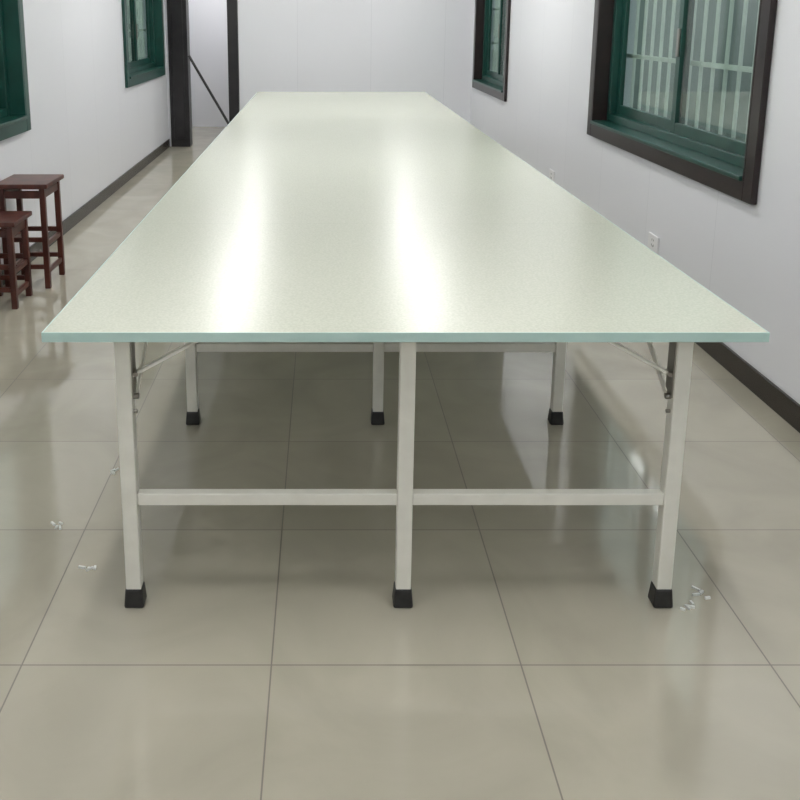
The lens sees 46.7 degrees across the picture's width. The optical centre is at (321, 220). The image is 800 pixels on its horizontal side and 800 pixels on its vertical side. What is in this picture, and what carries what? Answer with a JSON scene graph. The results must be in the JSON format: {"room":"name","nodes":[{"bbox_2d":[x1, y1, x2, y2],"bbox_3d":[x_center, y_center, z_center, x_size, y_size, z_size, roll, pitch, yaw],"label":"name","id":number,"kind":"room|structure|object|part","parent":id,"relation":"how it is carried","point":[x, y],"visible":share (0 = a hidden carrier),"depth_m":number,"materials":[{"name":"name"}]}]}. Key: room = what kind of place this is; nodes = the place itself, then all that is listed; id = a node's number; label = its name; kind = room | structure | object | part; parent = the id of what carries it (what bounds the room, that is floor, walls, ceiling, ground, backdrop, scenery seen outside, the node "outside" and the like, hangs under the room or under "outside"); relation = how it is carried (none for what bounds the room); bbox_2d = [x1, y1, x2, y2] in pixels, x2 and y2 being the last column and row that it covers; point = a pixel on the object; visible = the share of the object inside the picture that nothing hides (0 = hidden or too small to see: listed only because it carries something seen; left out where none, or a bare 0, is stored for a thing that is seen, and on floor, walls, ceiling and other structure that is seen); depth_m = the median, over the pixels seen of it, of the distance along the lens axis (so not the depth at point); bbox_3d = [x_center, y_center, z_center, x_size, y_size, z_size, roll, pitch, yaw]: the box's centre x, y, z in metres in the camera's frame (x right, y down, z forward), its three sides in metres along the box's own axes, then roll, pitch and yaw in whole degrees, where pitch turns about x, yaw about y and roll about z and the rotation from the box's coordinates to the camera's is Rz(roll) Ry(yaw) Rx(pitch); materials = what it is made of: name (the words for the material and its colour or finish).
{"room":"textile factory","nodes":[
{"label":"textile factory","id":0,"kind":"room"},
{"bbox_2d":[0,0,192,263],"bbox_3d":[-2.030,-0.898,5.208,0.240,2.620,17.040,0,12,0],"label":"wall","id":1,"kind":"structure","parent":0,"point":[88,128],"depth_m":7.22,"materials":[{"name":"white paint"}]},
{"bbox_2d":[0,116,27,127],"bbox_3d":[-1.965,-0.453,4.901,0.190,0.022,1.934,0,12,0],"label":"sill","id":2,"kind":"structure","parent":1,"relation":"attached to","point":[8,120],"depth_m":5.61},
{"bbox_2d":[0,0,30,140],"bbox_3d":[-1.971,-1.111,4.757,0.178,1.530,2.130,0,12,0],"label":"window frame","id":3,"kind":"structure","parent":1,"relation":"attached to","point":[13,16],"depth_m":5.77,"materials":[{"name":"green metal"}]},
{"bbox_2d":[1,139,169,284],"bbox_3d":[-1.903,0.563,4.427,0.014,0.100,14.410,0,12,0],"label":"baseboard","id":4,"kind":"structure","parent":1,"relation":"attached to","point":[88,207],"depth_m":7.88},
{"bbox_2d":[126,0,145,61],"bbox_3d":[-2.095,-2.247,9.837,0.022,1.320,2.020,0,12,0],"label":"bars","id":5,"kind":"object","parent":1,"relation":"in","point":[139,4],"visible":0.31,"depth_m":10.52,"materials":[{"name":"white metal"}]},
{"bbox_2d":[129,0,150,68],"bbox_3d":[-2.023,-2.249,9.836,0.056,1.180,1.884,0,12,0],"label":"window","id":6,"kind":"structure","parent":1,"relation":"in","point":[145,60],"depth_m":9.89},
{"bbox_3d":[-2.008,-2.152,9.391,0.026,1.180,0.972,0,12,0],"label":"sash","id":7,"kind":"part","parent":6,"relation":"part of","materials":[{"name":"green metal"}]},
{"bbox_2d":[121,0,164,87],"bbox_3d":[-1.971,-2.247,9.837,0.178,1.480,2.180,0,12,0],"label":"window frame","id":8,"kind":"structure","parent":1,"relation":"attached to","point":[157,4],"depth_m":10.79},
{"bbox_2d":[130,67,164,78],"bbox_3d":[-1.965,-1.613,9.976,0.190,0.022,1.984,0,12,0],"label":"sill","id":9,"kind":"structure","parent":1,"relation":"attached to","point":[153,69],"depth_m":9.91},
{"bbox_2d":[189,0,228,126],"bbox_3d":[-0.035,-2.696,13.434,3.750,2.620,0.200,0,12,0],"label":"wall","id":10,"kind":"structure","parent":0,"point":[208,18],"depth_m":13.41,"materials":[{"name":"white paint"}]},
{"bbox_2d":[164,0,473,145],"bbox_3d":[-0.035,-2.228,11.295,3.750,2.620,0.160,0,12,0],"label":"wall","id":11,"kind":"structure","parent":0,"point":[426,46],"depth_m":11.24,"materials":[{"name":"white paint"}]},
{"bbox_2d":[167,0,239,146],"bbox_3d":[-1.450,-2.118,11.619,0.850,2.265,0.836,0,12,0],"label":"door frame","id":12,"kind":"structure","parent":11,"relation":"in","point":[177,10],"depth_m":11.26,"materials":[{"name":"black metal"}]},
{"bbox_2d":[0,127,799,799],"bbox_3d":[-0.035,0.431,5.499,4.230,0.100,17.040,0,12,0],"label":"floor","id":13,"kind":"structure","parent":0,"point":[268,654],"depth_m":2.56,"materials":[{"name":"tile"}]},
{"bbox_2d":[0,211,32,308],"bbox_3d":[-1.762,0.215,5.104,0.245,0.490,0.320,0,12,0],"label":"wooden stool","id":14,"kind":"object","parent":13,"relation":"on","point":[14,222],"visible":1,"depth_m":5.06,"materials":[{"name":"brown wood"}]},
{"bbox_3d":[-1.762,-0.011,5.054,0.245,0.026,0.320,0,12,0],"label":"seat","id":15,"kind":"part","parent":14,"relation":"part of","materials":[{"name":"brown wood"}]},
{"bbox_2d":[0,174,64,288],"bbox_3d":[-1.730,0.058,5.504,0.310,0.625,0.370,0,12,0],"label":"wooden stool","id":16,"kind":"object","parent":13,"relation":"on","point":[11,187],"visible":0.67,"depth_m":5.39,"materials":[{"name":"brown wood"}]},
{"bbox_3d":[-1.730,-0.234,5.441,0.310,0.026,0.370,0,12,0],"label":"seat","id":17,"kind":"part","parent":16,"relation":"part of","materials":[{"name":"brown wood"}]},
{"bbox_2d":[188,55,228,123],"bbox_3d":[-1.278,-1.426,11.148,0.701,1.141,0.306,0,12,0],"label":"brace","id":18,"kind":"object","parent":13,"relation":"on","point":[189,56],"visible":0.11,"depth_m":11.18,"materials":[{"name":"black metal"}]},
{"bbox_2d":[51,468,710,610],"bbox_3d":[0.070,1.001,2.642,1.941,0.006,0.557,5,13,21],"label":"scrap","id":19,"kind":"object","parent":13,"relation":"on","point":[88,568],"visible":1,"depth_m":2.56,"materials":[{"name":"white paper"}]},
{"bbox_2d":[41,92,769,607],"bbox_3d":[0.202,-0.147,6.017,1.757,0.808,7.601,0,12,0],"label":"table","id":20,"kind":"object","parent":13,"relation":"on","point":[378,223],"visible":1,"depth_m":2.80,"materials":[{"name":"laminate"}]},
{"bbox_2d":[470,0,799,403],"bbox_3d":[1.960,-0.898,5.208,0.240,2.620,17.040,0,12,0],"label":"wall","id":21,"kind":"structure","parent":0,"point":[747,255],"depth_m":4.80,"materials":[{"name":"white paint"}]},
{"bbox_2d":[473,79,502,92],"bbox_3d":[1.895,-1.490,10.115,0.190,0.022,1.804,0,12,0],"label":"sill","id":22,"kind":"structure","parent":21,"relation":"attached to","point":[498,88],"depth_m":10.10,"materials":[{"name":"teal metal"}]},
{"bbox_2d":[472,0,510,101],"bbox_3d":[1.901,-2.198,9.960,0.178,1.630,2.000,0,12,0],"label":"window frame","id":23,"kind":"structure","parent":21,"relation":"attached to","point":[479,4],"depth_m":10.82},
{"bbox_2d":[482,0,502,86],"bbox_3d":[1.950,-2.200,9.960,0.080,1.430,1.804,0,12,0],"label":"frame","id":24,"kind":"object","parent":21,"relation":"in","point":[486,9],"visible":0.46,"depth_m":10.82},
{"bbox_2d":[487,0,505,81],"bbox_3d":[1.953,-2.200,9.960,0.056,1.330,1.704,0,12,0],"label":"window","id":25,"kind":"structure","parent":21,"relation":"in","point":[489,73],"depth_m":10.03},
{"bbox_3d":[1.938,-2.112,9.559,0.026,1.330,0.882,0,12,0],"label":"sash","id":26,"kind":"part","parent":25,"relation":"part of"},
{"bbox_2d":[492,0,505,72],"bbox_3d":[2.025,-2.198,9.960,0.022,1.470,1.840,0,12,0],"label":"bars","id":27,"kind":"object","parent":21,"relation":"in","point":[496,17],"visible":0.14,"depth_m":10.69,"materials":[{"name":"white metal"}]},
{"bbox_2d":[549,169,554,181],"bbox_3d":[1.834,-0.361,7.342,0.010,0.090,0.150,0,12,0],"label":"wall socket","id":28,"kind":"object","parent":21,"relation":"attached to","point":[551,172],"visible":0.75,"depth_m":7.32,"materials":[{"name":"white plastic"}]},
{"bbox_2d":[648,232,659,253],"bbox_3d":[1.834,0.120,5.093,0.010,0.090,0.150,0,12,0],"label":"wall socket","id":29,"kind":"object","parent":21,"relation":"attached to","point":[653,240],"visible":0.97,"depth_m":5.08,"materials":[{"name":"white plastic"}]},
{"bbox_2d":[590,120,742,180],"bbox_3d":[1.895,-0.425,5.076,0.190,0.022,2.264,0,12,0],"label":"sill","id":30,"kind":"structure","parent":21,"relation":"attached to","point":[719,166],"depth_m":4.78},
{"bbox_2d":[607,0,743,167],"bbox_3d":[1.950,-1.117,4.925,0.080,1.395,2.264,0,12,0],"label":"frame","id":31,"kind":"object","parent":21,"relation":"in","point":[658,132],"visible":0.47,"depth_m":5.70,"materials":[{"name":"green metal"}]},
{"bbox_2d":[616,0,745,155],"bbox_3d":[1.953,-1.117,4.925,0.056,1.295,2.164,0,12,0],"label":"window","id":32,"kind":"structure","parent":21,"relation":"in","point":[653,119],"depth_m":4.98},
{"bbox_2d":[675,28,680,56],"bbox_3d":[1.919,-0.961,4.957,0.012,0.150,0.025,0,12,0],"label":"latch","id":33,"kind":"object","parent":32,"relation":"attached to","point":[678,29],"visible":1,"depth_m":4.95,"materials":[{"name":"silver metal"}]},
{"bbox_3d":[1.938,-1.005,4.411,0.026,1.295,1.112,0,12,0],"label":"sash","id":34,"kind":"part","parent":32,"relation":"part of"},
{"bbox_2d":[587,0,777,204],"bbox_3d":[1.901,-1.115,4.926,0.178,1.605,2.470,0,12,0],"label":"window frame","id":35,"kind":"structure","parent":21,"relation":"attached to","point":[746,190],"depth_m":4.33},
{"bbox_2d":[627,0,759,141],"bbox_3d":[2.025,-1.115,4.926,0.022,1.435,2.300,0,12,0],"label":"bars","id":36,"kind":"object","parent":21,"relation":"in","point":[726,66],"visible":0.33,"depth_m":4.95,"materials":[{"name":"white metal"}]},
{"bbox_2d":[695,342,799,432],"bbox_3d":[1.833,0.560,4.437,0.014,0.100,14.430,0,12,0],"label":"baseboard","id":37,"kind":"structure","parent":21,"relation":"attached to","point":[786,407],"depth_m":3.87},
{"label":"outside","id":38,"kind":"structure","parent":0,"visible":0},
{"bbox_3d":[-0.100,-4.110,26.739,10.600,0.100,66.000,0,12,0],"label":"ground","id":39,"kind":"structure","parent":38,"visible":0},
{"bbox_2d":[633,0,758,141],"bbox_3d":[5.300,-5.771,26.376,0.200,3.300,66.000,0,12,0],"label":"bars","id":40,"kind":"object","parent":39,"relation":"on","point":[752,13],"depth_m":12.41,"materials":[{"name":"white metal"}]}
]}

